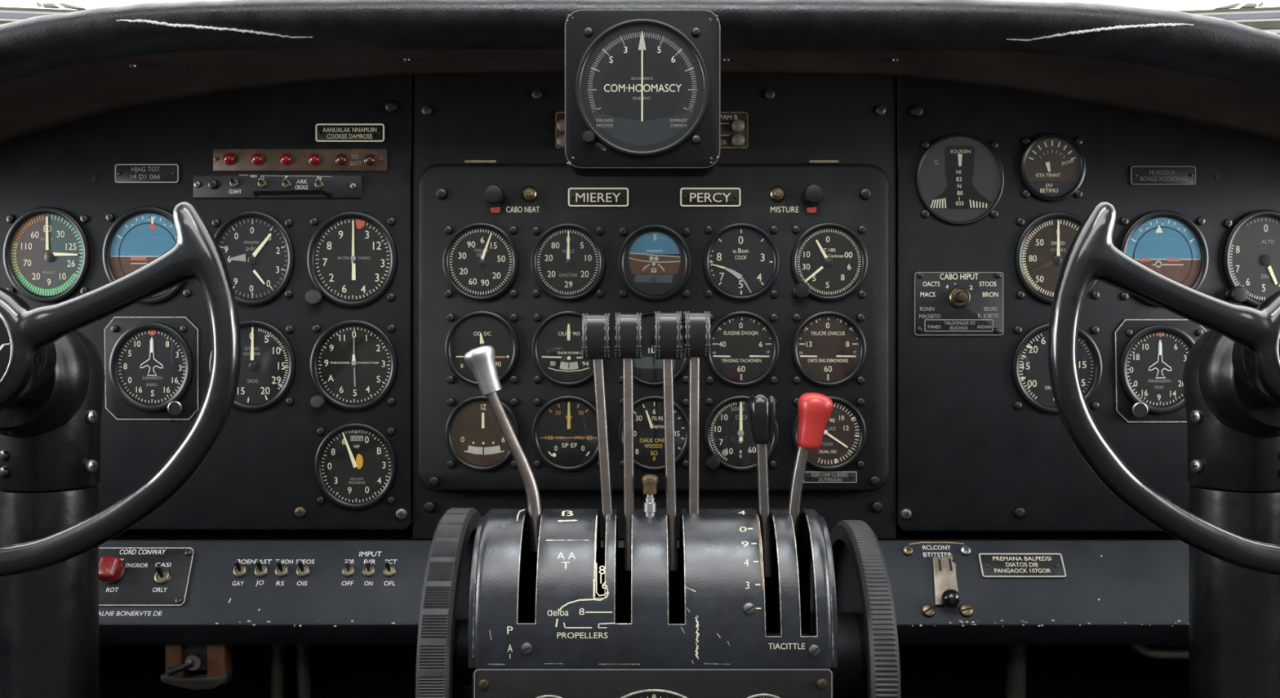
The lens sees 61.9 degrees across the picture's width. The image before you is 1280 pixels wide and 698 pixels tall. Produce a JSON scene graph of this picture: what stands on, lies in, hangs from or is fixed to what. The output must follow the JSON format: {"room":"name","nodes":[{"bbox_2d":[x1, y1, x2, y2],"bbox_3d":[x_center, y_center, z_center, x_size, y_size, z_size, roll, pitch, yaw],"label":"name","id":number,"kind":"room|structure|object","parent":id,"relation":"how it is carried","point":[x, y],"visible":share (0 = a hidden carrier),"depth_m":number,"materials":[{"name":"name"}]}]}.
{"room":"control cabin","nodes":[
{"label":"control cabin","id":0,"kind":"room"},
{"bbox_2d":[98,75,1188,697],"bbox_3d":[0.000,0.344,1.021,1.800,1.212,0.018,0,0,0],"label":"wall","id":1,"kind":"structure","parent":0,"point":[125,671],"depth_m":1.01,"materials":[{"name":"black metal"}]},
{"bbox_2d":[0,6,81,24],"bbox_3d":[-0.491,-0.475,1.343,0.983,0.550,0.386,0,0,0],"label":"window","id":2,"kind":"structure","parent":1,"relation":"in","point":[7,15],"depth_m":1.30,"materials":[{"name":"grey"}]},
{"bbox_2d":[36,2,86,9],"bbox_3d":[-0.755,-0.448,1.394,0.062,0.008,0.008,0,0,0],"label":"windscreen wiper","id":3,"kind":"object","parent":2,"relation":"attached to","point":[45,5],"visible":0.96,"depth_m":1.39,"materials":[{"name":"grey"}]},
{"bbox_2d":[0,75,411,529],"bbox_3d":[-0.464,-0.044,0.998,0.499,0.428,0.010,0,0,0],"label":"panel","id":4,"kind":"object","parent":1,"relation":"attached to","point":[260,473],"depth_m":1.00,"materials":[{"name":"black paint"}]},
{"bbox_2d":[3,206,90,302],"bbox_3d":[-0.555,-0.088,0.998,0.080,0.090,0.005,0,0,0],"label":"indicator","id":5,"kind":"object","parent":4,"relation":"attached to","point":[46,253],"visible":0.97,"depth_m":1.00,"materials":[{"name":"black glass"}]},
{"bbox_2d":[114,163,179,183],"bbox_3d":[-0.462,-0.164,0.999,0.061,0.019,0.002,0,0,0],"label":"placard","id":6,"kind":"object","parent":4,"relation":"attached to","point":[124,173],"visible":1,"depth_m":1.00,"materials":[{"name":"grey metal"}]},
{"bbox_2d":[102,205,191,304],"bbox_3d":[-0.460,-0.088,0.998,0.084,0.092,0.005,0,0,0],"label":"artificial horizon","id":7,"kind":"structure","parent":4,"relation":"attached to","point":[139,236],"depth_m":1.00,"materials":[{"name":"blue glass"}]},
{"bbox_2d":[103,316,199,419],"bbox_3d":[-0.458,0.018,0.994,0.088,0.097,0.012,0,0,0],"label":"indicator","id":8,"kind":"object","parent":4,"relation":"attached to","point":[152,363],"visible":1,"depth_m":1.00,"materials":[{"name":"black metal"}]},
{"bbox_2d":[229,177,239,187],"bbox_3d":[-0.379,-0.155,0.994,0.008,0.008,0.008,0,0,0],"label":"toggle switch","id":9,"kind":"object","parent":4,"relation":"attached to","point":[234,183],"visible":1,"depth_m":1.00,"materials":[{"name":"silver metal"}]},
{"bbox_2d":[208,320,296,410],"bbox_3d":[-0.362,0.015,0.998,0.080,0.085,0.005,0,0,0],"label":"indicator","id":10,"kind":"object","parent":4,"relation":"attached to","point":[268,370],"visible":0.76,"depth_m":1.00,"materials":[{"name":"black glass"}]},
{"bbox_2d":[212,210,294,306],"bbox_3d":[-0.363,-0.085,0.998,0.079,0.089,0.005,0,0,0],"label":"altimeter","id":11,"kind":"object","parent":4,"relation":"attached to","point":[258,252],"visible":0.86,"depth_m":1.00,"materials":[{"name":"black glass"}]},
{"bbox_2d":[257,177,266,187],"bbox_3d":[-0.353,-0.155,0.994,0.008,0.008,0.008,0,0,0],"label":"toggle switch","id":12,"kind":"object","parent":4,"relation":"attached to","point":[262,183],"visible":1,"depth_m":1.00,"materials":[{"name":"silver metal"}]},
{"bbox_2d":[282,177,291,188],"bbox_3d":[-0.330,-0.154,0.994,0.008,0.008,0.008,0,0,0],"label":"toggle switch","id":13,"kind":"object","parent":4,"relation":"attached to","point":[286,184],"visible":1,"depth_m":1.00,"materials":[{"name":"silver metal"}]},
{"bbox_2d":[315,178,323,188],"bbox_3d":[-0.300,-0.154,0.994,0.008,0.008,0.008,0,0,0],"label":"toggle switch","id":14,"kind":"object","parent":4,"relation":"attached to","point":[318,184],"visible":1,"depth_m":1.00,"materials":[{"name":"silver metal"}]},
{"bbox_2d":[315,123,385,142],"bbox_3d":[-0.272,-0.203,0.999,0.065,0.018,0.002,0,0,0],"label":"placard","id":15,"kind":"object","parent":4,"relation":"attached to","point":[324,132],"visible":1,"depth_m":1.00,"materials":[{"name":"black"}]},
{"bbox_2d":[305,210,397,307],"bbox_3d":[-0.269,-0.084,0.994,0.084,0.090,0.012,0,0,0],"label":"indicator","id":16,"kind":"object","parent":4,"relation":"attached to","point":[352,256],"visible":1,"depth_m":1.00,"materials":[{"name":"black glass"}]},
{"bbox_2d":[310,319,398,410],"bbox_3d":[-0.268,0.015,0.994,0.082,0.085,0.012,0,0,0],"label":"indicator","id":17,"kind":"object","parent":4,"relation":"attached to","point":[354,365],"visible":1,"depth_m":1.00,"materials":[{"name":"black glass"}]},
{"bbox_2d":[314,422,397,509],"bbox_3d":[-0.266,0.110,0.998,0.077,0.081,0.005,0,0,0],"label":"pressure gauge","id":18,"kind":"object","parent":4,"relation":"attached to","point":[357,464],"visible":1,"depth_m":1.00,"materials":[{"name":"black glass"}]},
{"bbox_2d":[270,644,284,697],"bbox_3d":[-0.336,0.310,0.990,0.014,0.098,0.012,0,0,0],"label":"rod","id":19,"kind":"object","parent":1,"relation":"attached to","point":[277,652],"visible":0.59,"depth_m":0.98,"materials":[{"name":"grey metal"}]},
{"bbox_2d":[295,644,311,697],"bbox_3d":[-0.314,0.311,0.995,0.017,0.099,0.012,0,0,0],"label":"rod","id":20,"kind":"object","parent":1,"relation":"attached to","point":[302,651],"visible":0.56,"depth_m":0.99,"materials":[{"name":"grey metal"}]},
{"bbox_2d":[0,0,1279,142],"bbox_3d":[0.000,-0.225,0.936,1.487,0.187,0.186,0,0,0],"label":"glareshield","id":21,"kind":"object","parent":1,"relation":"attached to","point":[56,69],"visible":0.99,"depth_m":0.87,"materials":[{"name":"black leather"}]},
{"bbox_2d":[564,9,720,176],"bbox_3d":[0.002,-0.195,0.818,0.117,0.120,0.056,0,0,0],"label":"gyro compass","id":22,"kind":"object","parent":21,"relation":"on","point":[642,87],"visible":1,"depth_m":0.80,"materials":[{"name":"black metal"}]},
{"bbox_2d":[98,540,1189,689],"bbox_3d":[0.000,0.240,0.955,1.401,0.131,0.057,0,0,0],"label":"lower instrument panel","id":23,"kind":"object","parent":1,"relation":"attached to","point":[1112,592],"depth_m":0.95,"materials":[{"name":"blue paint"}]},
{"bbox_2d":[98,547,194,606],"bbox_3d":[-0.473,0.203,0.951,0.146,0.047,0.032,0,0,0],"label":"switch plate","id":24,"kind":"object","parent":23,"relation":"attached to","point":[138,587],"depth_m":0.95,"materials":[{"name":"metal"}]},
{"bbox_2d":[233,560,247,577],"bbox_3d":[-0.357,0.196,0.954,0.012,0.016,0.010,0,0,-28],"label":"toggle switch","id":25,"kind":"object","parent":23,"relation":"attached to","point":[240,571],"visible":1,"depth_m":0.95,"materials":[{"name":"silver metal"}]},
{"bbox_2d":[254,560,268,577],"bbox_3d":[-0.339,0.196,0.954,0.012,0.016,0.010,0,0,-28],"label":"toggle switch","id":26,"kind":"object","parent":23,"relation":"attached to","point":[261,571],"visible":1,"depth_m":0.95,"materials":[{"name":"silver metal"}]},
{"bbox_2d":[275,560,288,577],"bbox_3d":[-0.320,0.196,0.954,0.012,0.016,0.010,0,0,-28],"label":"toggle switch","id":27,"kind":"object","parent":23,"relation":"attached to","point":[282,571],"visible":1,"depth_m":0.95,"materials":[{"name":"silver metal"}]},
{"bbox_2d":[296,560,310,577],"bbox_3d":[-0.301,0.196,0.954,0.012,0.016,0.010,0,0,-28],"label":"toggle switch","id":28,"kind":"object","parent":23,"relation":"attached to","point":[303,571],"visible":1,"depth_m":0.95,"materials":[{"name":"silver metal"}]},
{"bbox_2d":[342,560,355,577],"bbox_3d":[-0.261,0.196,0.954,0.011,0.016,0.011,0,0,42],"label":"toggle switch","id":29,"kind":"object","parent":23,"relation":"attached to","point":[348,571],"visible":1,"depth_m":0.95,"materials":[{"name":"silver metal"}]},
{"bbox_2d":[362,560,375,577],"bbox_3d":[-0.243,0.196,0.954,0.011,0.016,0.011,0,0,42],"label":"toggle switch","id":30,"kind":"object","parent":23,"relation":"attached to","point":[369,571],"visible":1,"depth_m":0.95,"materials":[{"name":"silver metal"}]},
{"bbox_2d":[382,560,395,577],"bbox_3d":[-0.224,0.196,0.954,0.011,0.015,0.010,0,0,-28],"label":"toggle switch","id":31,"kind":"object","parent":23,"relation":"attached to","point":[389,571],"visible":1,"depth_m":0.95,"materials":[{"name":"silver metal"}]},
{"bbox_2d":[902,542,973,617],"bbox_3d":[0.268,0.205,0.946,0.062,0.059,0.050,0,0,0],"label":"lever","id":32,"kind":"object","parent":23,"relation":"attached to","point":[945,585],"visible":1,"depth_m":0.94,"materials":[{"name":"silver metal"}]},
{"bbox_2d":[977,552,1066,578],"bbox_3d":[0.343,0.194,0.957,0.076,0.020,0.014,0,0,0],"label":"placard","id":33,"kind":"object","parent":23,"relation":"attached to","point":[992,565],"visible":1,"depth_m":0.96,"materials":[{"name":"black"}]},
{"bbox_2d":[1129,644,1188,658],"bbox_3d":[0.496,0.265,0.970,0.125,0.034,0.009,0,0,0],"label":"pipe","id":34,"kind":"object","parent":23,"relation":"attached to","point":[1155,653],"visible":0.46,"depth_m":0.97,"materials":[{"name":"grey metal"}]},
{"bbox_2d":[413,73,896,538],"bbox_3d":[0.013,-0.042,1.001,0.454,0.440,0.006,0,0,0],"label":"panel","id":35,"kind":"object","parent":1,"relation":"attached to","point":[504,118],"visible":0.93,"depth_m":1.00,"materials":[{"name":"black paint"}]},
{"bbox_2d":[555,111,748,148],"bbox_3d":[0.011,-0.205,0.998,0.181,0.035,0.008,0,0,0],"label":"plate","id":36,"kind":"object","parent":35,"relation":"attached to","point":[734,125],"visible":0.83,"depth_m":1.00,"materials":[{"name":"brown metal"}]},
{"bbox_2d":[417,160,889,492],"bbox_3d":[0.013,-0.021,0.990,0.439,0.308,0.018,0,0,0],"label":"panel","id":37,"kind":"object","parent":35,"relation":"attached to","point":[855,196],"depth_m":0.99,"materials":[{"name":"black paint"}]},
{"bbox_2d":[442,222,518,301],"bbox_3d":[-0.147,-0.081,0.986,0.070,0.073,0.005,0,0,0],"label":"gauge","id":38,"kind":"object","parent":37,"relation":"attached to","point":[483,262],"visible":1,"depth_m":0.99,"materials":[{"name":"black glass"}]},
{"bbox_2d":[444,395,519,471],"bbox_3d":[-0.146,0.078,0.986,0.068,0.070,0.005,0,0,0],"label":"indicator","id":39,"kind":"object","parent":37,"relation":"attached to","point":[475,439],"visible":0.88,"depth_m":0.99,"materials":[{"name":"brown glass"}]},
{"bbox_2d":[444,310,519,386],"bbox_3d":[-0.146,0.000,0.986,0.068,0.071,0.005,0,0,0],"label":"indicator","id":40,"kind":"object","parent":37,"relation":"attached to","point":[495,331],"visible":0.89,"depth_m":0.99,"materials":[{"name":"black glass"}]},
{"bbox_2d":[484,184,504,204],"bbox_3d":[-0.134,-0.141,0.980,0.018,0.018,0.015,0,0,0],"label":"knob","id":41,"kind":"object","parent":37,"relation":"attached to","point":[494,194],"visible":1,"depth_m":0.97,"materials":[{"name":"black plastic"}]},
{"bbox_2d":[531,395,599,471],"bbox_3d":[-0.066,0.078,0.986,0.068,0.070,0.005,0,0,0],"label":"gauge","id":42,"kind":"object","parent":37,"relation":"attached to","point":[566,432],"visible":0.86,"depth_m":0.99,"materials":[{"name":"black glass"}]},
{"bbox_2d":[531,310,604,386],"bbox_3d":[-0.066,0.000,0.986,0.068,0.071,0.005,0,0,0],"label":"indicator","id":43,"kind":"object","parent":37,"relation":"attached to","point":[557,353],"visible":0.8,"depth_m":0.99,"materials":[{"name":"black glass"}]},
{"bbox_2d":[530,222,604,301],"bbox_3d":[-0.067,-0.080,0.986,0.069,0.072,0.005,0,0,0],"label":"gauge","id":44,"kind":"object","parent":37,"relation":"attached to","point":[566,260],"visible":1,"depth_m":0.99,"materials":[{"name":"black glass"}]},
{"bbox_2d":[567,186,629,207],"bbox_3d":[-0.038,-0.141,0.987,0.057,0.018,0.002,0,0,0],"label":"placard","id":45,"kind":"object","parent":37,"relation":"attached to","point":[577,197],"visible":1,"depth_m":0.99,"materials":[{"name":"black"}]},
{"bbox_2d":[617,395,688,471],"bbox_3d":[0.013,0.078,0.986,0.068,0.070,0.005,0,0,0],"label":"gauge","id":46,"kind":"object","parent":37,"relation":"attached to","point":[648,411],"visible":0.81,"depth_m":0.99,"materials":[{"name":"black glass"}]},
{"bbox_2d":[618,310,688,386],"bbox_3d":[0.013,0.000,0.986,0.068,0.071,0.005,0,0,0],"label":"gauge","id":47,"kind":"object","parent":37,"relation":"attached to","point":[647,368],"visible":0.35,"depth_m":0.99,"materials":[{"name":"black glass"}]},
{"bbox_2d":[617,224,691,301],"bbox_3d":[0.013,-0.080,0.986,0.068,0.071,0.005,0,0,0],"label":"artificial horizon","id":48,"kind":"structure","parent":37,"relation":"attached to","point":[654,263],"depth_m":0.99,"materials":[{"name":"blue glass"}]},
{"bbox_2d":[680,186,741,207],"bbox_3d":[0.065,-0.141,0.987,0.057,0.018,0.002,0,0,0],"label":"placard","id":49,"kind":"object","parent":37,"relation":"attached to","point":[690,197],"visible":1,"depth_m":0.99,"materials":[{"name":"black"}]},
{"bbox_2d":[703,395,778,471],"bbox_3d":[0.094,0.078,0.982,0.069,0.070,0.012,0,0,0],"label":"gauge","id":50,"kind":"object","parent":37,"relation":"attached to","point":[727,429],"visible":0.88,"depth_m":0.99,"materials":[{"name":"black glass"}]},
{"bbox_2d":[702,222,779,301],"bbox_3d":[0.094,-0.081,0.986,0.070,0.072,0.005,0,0,0],"label":"gauge","id":51,"kind":"object","parent":37,"relation":"attached to","point":[737,263],"visible":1,"depth_m":0.99,"materials":[{"name":"black glass"}]},
{"bbox_2d":[705,311,779,386],"bbox_3d":[0.094,0.000,0.986,0.069,0.070,0.005,0,0,0],"label":"gauge","id":52,"kind":"object","parent":37,"relation":"attached to","point":[742,348],"visible":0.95,"depth_m":0.99,"materials":[{"name":"black glass"}]},
{"bbox_2d":[802,183,823,204],"bbox_3d":[0.159,-0.142,0.980,0.018,0.018,0.015,0,0,0],"label":"knob","id":53,"kind":"object","parent":37,"relation":"attached to","point":[813,193],"visible":1,"depth_m":0.97,"materials":[{"name":"black plastic"}]},
{"bbox_2d":[791,395,866,471],"bbox_3d":[0.175,0.078,0.986,0.069,0.069,0.005,0,0,0],"label":"gauge","id":54,"kind":"object","parent":37,"relation":"attached to","point":[844,437],"visible":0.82,"depth_m":0.99,"materials":[{"name":"black glass"}]},
{"bbox_2d":[791,311,866,386],"bbox_3d":[0.175,0.000,0.986,0.069,0.070,0.005,0,0,0],"label":"gauge","id":55,"kind":"object","parent":37,"relation":"attached to","point":[833,348],"visible":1,"depth_m":0.99,"materials":[{"name":"black glass"}]},
{"bbox_2d":[790,222,867,301],"bbox_3d":[0.175,-0.081,0.982,0.071,0.073,0.012,0,0,0],"label":"gauge","id":56,"kind":"object","parent":37,"relation":"attached to","point":[825,263],"visible":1,"depth_m":0.99,"materials":[{"name":"black glass"}]},
{"bbox_2d":[803,471,857,483],"bbox_3d":[0.176,0.119,0.987,0.050,0.011,0.002,0,0,0],"label":"placard","id":57,"kind":"object","parent":37,"relation":"attached to","point":[810,477],"visible":0.93,"depth_m":0.99,"materials":[{"name":"grey metal"}]},
{"bbox_2d":[1005,644,1026,697],"bbox_3d":[0.349,0.310,0.990,0.020,0.098,0.018,0,0,0],"label":"rod","id":58,"kind":"object","parent":1,"relation":"attached to","point":[1016,655],"visible":0.62,"depth_m":0.98,"materials":[{"name":"grey metal"}]},
{"bbox_2d":[897,76,1279,530],"bbox_3d":[0.478,-0.043,0.999,0.472,0.428,0.007,0,0,0],"label":"panel","id":59,"kind":"object","parent":1,"relation":"attached to","point":[968,460],"visible":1,"depth_m":1.00,"materials":[{"name":"black paint"}]},
{"bbox_2d":[913,271,1003,335],"bbox_3d":[0.298,-0.042,0.993,0.084,0.060,0.014,0,0,0],"label":"plate","id":60,"kind":"object","parent":59,"relation":"attached to","point":[945,303],"visible":1,"depth_m":1.00,"materials":[{"name":"grey metal"}]},
{"bbox_2d":[915,133,1004,225],"bbox_3d":[0.299,-0.159,0.998,0.083,0.086,0.003,0,0,0],"label":"gauge","id":61,"kind":"object","parent":59,"relation":"attached to","point":[959,178],"visible":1,"depth_m":1.00,"materials":[{"name":"grey glass"}]},
{"bbox_2d":[1019,133,1085,201],"bbox_3d":[0.386,-0.170,0.998,0.061,0.064,0.005,0,0,0],"label":"gauge","id":62,"kind":"object","parent":59,"relation":"attached to","point":[1053,166],"visible":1,"depth_m":1.00,"materials":[{"name":"black glass"}]},
{"bbox_2d":[1011,322,1102,413],"bbox_3d":[0.390,0.018,0.998,0.084,0.086,0.005,0,0,0],"label":"indicator","id":63,"kind":"object","parent":59,"relation":"attached to","point":[1029,362],"visible":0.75,"depth_m":1.00,"materials":[{"name":"black glass"}]},
{"bbox_2d":[1013,211,1099,304],"bbox_3d":[0.392,-0.085,0.998,0.082,0.087,0.005,0,0,0],"label":"indicator","id":64,"kind":"object","parent":59,"relation":"attached to","point":[1041,250],"visible":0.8,"depth_m":1.00,"materials":[{"name":"black glass"}]},
{"bbox_2d":[1114,319,1207,422],"bbox_3d":[0.488,0.020,0.994,0.087,0.097,0.012,0,0,0],"label":"indicator","id":65,"kind":"object","parent":59,"relation":"attached to","point":[1151,355],"visible":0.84,"depth_m":1.00,"materials":[{"name":"black metal"}]},
{"bbox_2d":[1129,165,1195,185],"bbox_3d":[0.490,-0.163,0.999,0.062,0.019,0.002,0,0,0],"label":"placard","id":66,"kind":"object","parent":59,"relation":"attached to","point":[1139,175],"visible":1,"depth_m":1.00,"materials":[{"name":"grey metal"}]},
{"bbox_2d":[1119,209,1208,306],"bbox_3d":[0.490,-0.085,0.998,0.083,0.091,0.005,0,0,0],"label":"artificial horizon","id":67,"kind":"structure","parent":59,"relation":"attached to","point":[1168,242],"depth_m":1.00,"materials":[{"name":"blue glass"}]},
{"bbox_2d":[1222,208,1279,307],"bbox_3d":[0.585,-0.084,0.994,0.079,0.092,0.012,0,0,0],"label":"altimeter","id":68,"kind":"object","parent":59,"relation":"attached to","point":[1251,252],"visible":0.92,"depth_m":1.00,"materials":[{"name":"black glass"}]},
{"bbox_2d":[1177,6,1279,34],"bbox_3d":[0.491,-0.475,1.343,0.983,0.550,0.386,0,0,0],"label":"window","id":69,"kind":"structure","parent":1,"relation":"in","point":[1267,19],"depth_m":1.30,"materials":[{"name":"grey"}]},
{"bbox_2d":[1214,2,1263,8],"bbox_3d":[0.781,-0.448,1.394,0.062,0.008,0.008,0,0,0],"label":"windscreen wiper","id":70,"kind":"object","parent":69,"relation":"attached to","point":[1247,5],"visible":0.89,"depth_m":1.39,"materials":[{"name":"grey"}]},
{"bbox_3d":[0.000,0.970,0.765,1.800,0.040,0.530,0,0,0],"label":"floor","id":71,"kind":"structure","parent":0,"visible":0},
{"bbox_2d":[0,329,105,697],"bbox_3d":[-0.409,0.438,0.728,0.082,0.924,0.086,0,0,0],"label":"column","id":72,"kind":"structure","parent":71,"relation":"on","point":[50,444],"depth_m":0.71,"materials":[{"name":"black metal"}]},
{"bbox_2d":[0,201,240,577],"bbox_3d":[-0.408,0.025,0.662,0.328,0.229,0.050,0,0,0],"label":"yoke","id":73,"kind":"object","parent":72,"relation":"attached to","point":[28,335],"visible":1,"depth_m":0.64,"materials":[{"name":"black plastic"}]},
{"bbox_2d":[471,632,834,697],"bbox_3d":[0.008,0.571,0.719,0.220,0.758,0.163,0,0,0],"label":"pedestal","id":74,"kind":"object","parent":71,"relation":"on","point":[486,682],"visible":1,"depth_m":0.64,"materials":[{"name":"black paint"}]},
{"bbox_2d":[415,507,481,697],"bbox_3d":[-0.120,0.209,0.738,0.031,0.197,0.197,0,0,0],"label":"handwheel","id":75,"kind":"object","parent":74,"relation":"attached to","point":[442,670],"visible":0.63,"depth_m":0.67,"materials":[{"name":"black metal"}]},
{"bbox_2d":[536,694,561,697],"bbox_3d":[-0.054,0.227,0.638,0.038,0.038,0.002,0,0,0],"label":"indicator","id":76,"kind":"object","parent":74,"relation":"attached to","point":[546,695],"visible":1,"depth_m":0.64,"materials":[{"name":"silver"}]},
{"bbox_2d":[467,508,838,668],"bbox_3d":[0.008,0.149,0.691,0.224,0.089,0.107,0,0,0],"label":"throttle quadrant","id":77,"kind":"object","parent":74,"relation":"on","point":[557,606],"visible":0.98,"depth_m":0.65,"materials":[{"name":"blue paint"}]},
{"bbox_2d":[463,345,542,551],"bbox_3d":[-0.087,0.064,0.688,0.052,0.132,0.020,0,0,0],"label":"lever","id":78,"kind":"object","parent":77,"relation":"attached to","point":[481,360],"visible":0.97,"depth_m":0.68,"materials":[{"name":"metal"}]},
{"bbox_2d":[582,312,612,566],"bbox_3d":[-0.027,0.059,0.688,0.020,0.166,0.026,0,0,0],"label":"lever","id":79,"kind":"object","parent":77,"relation":"attached to","point":[596,328],"visible":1,"depth_m":0.69,"materials":[{"name":"metal"}]},
{"bbox_2d":[615,311,641,570],"bbox_3d":[-0.007,0.059,0.688,0.016,0.166,0.026,0,0,0],"label":"lever","id":80,"kind":"object","parent":77,"relation":"attached to","point":[628,326],"visible":0.99,"depth_m":0.69,"materials":[{"name":"metal"}]},
{"bbox_2d":[641,474,657,516],"bbox_3d":[0.006,0.095,0.684,0.011,0.029,0.011,0,0,0],"label":"plunger","id":81,"kind":"object","parent":77,"relation":"attached to","point":[650,482],"visible":1,"depth_m":0.68,"materials":[{"name":"metal"}]},
{"bbox_2d":[654,311,681,570],"bbox_3d":[0.018,0.059,0.688,0.017,0.167,0.026,0,0,0],"label":"lever","id":82,"kind":"object","parent":77,"relation":"attached to","point":[668,326],"visible":0.98,"depth_m":0.69,"materials":[{"name":"metal"}]},
{"bbox_2d":[683,311,710,514],"bbox_3d":[0.036,0.057,0.688,0.016,0.163,0.026,0,0,0],"label":"lever","id":83,"kind":"object","parent":77,"relation":"attached to","point":[696,326],"visible":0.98,"depth_m":0.69,"materials":[{"name":"metal"}]},
{"bbox_2d":[747,392,776,577],"bbox_3d":[0.079,0.087,0.688,0.018,0.118,0.020,0,0,0],"label":"lever","id":84,"kind":"object","parent":77,"relation":"attached to","point":[762,409],"visible":0.97,"depth_m":0.69,"materials":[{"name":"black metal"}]},
{"bbox_2d":[787,392,833,545],"bbox_3d":[0.108,0.087,0.688,0.033,0.118,0.023,0,0,0],"label":"lever","id":85,"kind":"object","parent":77,"relation":"attached to","point":[815,410],"visible":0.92,"depth_m":0.68,"materials":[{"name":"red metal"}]},
{"bbox_2d":[621,688,687,697],"bbox_3d":[0.008,0.246,0.638,0.084,0.084,0.002,0,0,0],"label":"indicator","id":86,"kind":"object","parent":74,"relation":"attached to","point":[650,693],"visible":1,"depth_m":0.64,"materials":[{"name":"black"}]},
{"bbox_2d":[746,693,779,697],"bbox_3d":[0.074,0.228,0.638,0.043,0.043,0.002,0,0,0],"label":"indicator","id":87,"kind":"object","parent":74,"relation":"attached to","point":[757,695],"visible":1,"depth_m":0.64,"materials":[{"name":"silver metal"}]},
{"bbox_2d":[810,520,901,697],"bbox_3d":[0.138,0.210,0.728,0.036,0.185,0.185,0,0,0],"label":"handwheel","id":88,"kind":"object","parent":74,"relation":"attached to","point":[868,667],"visible":0.8,"depth_m":0.69,"materials":[{"name":"grey rubber"}]},
{"bbox_2d":[1182,329,1279,697],"bbox_3d":[0.414,0.438,0.728,0.082,0.924,0.086,0,0,0],"label":"column","id":89,"kind":"structure","parent":71,"relation":"on","point":[1233,437],"depth_m":0.71,"materials":[{"name":"black metal"}]},
{"bbox_2d":[1048,201,1279,575],"bbox_3d":[0.413,0.025,0.662,0.328,0.229,0.050,0,0,0],"label":"yoke","id":90,"kind":"object","parent":89,"relation":"attached to","point":[1092,255],"visible":1,"depth_m":0.64,"materials":[{"name":"black plastic"}]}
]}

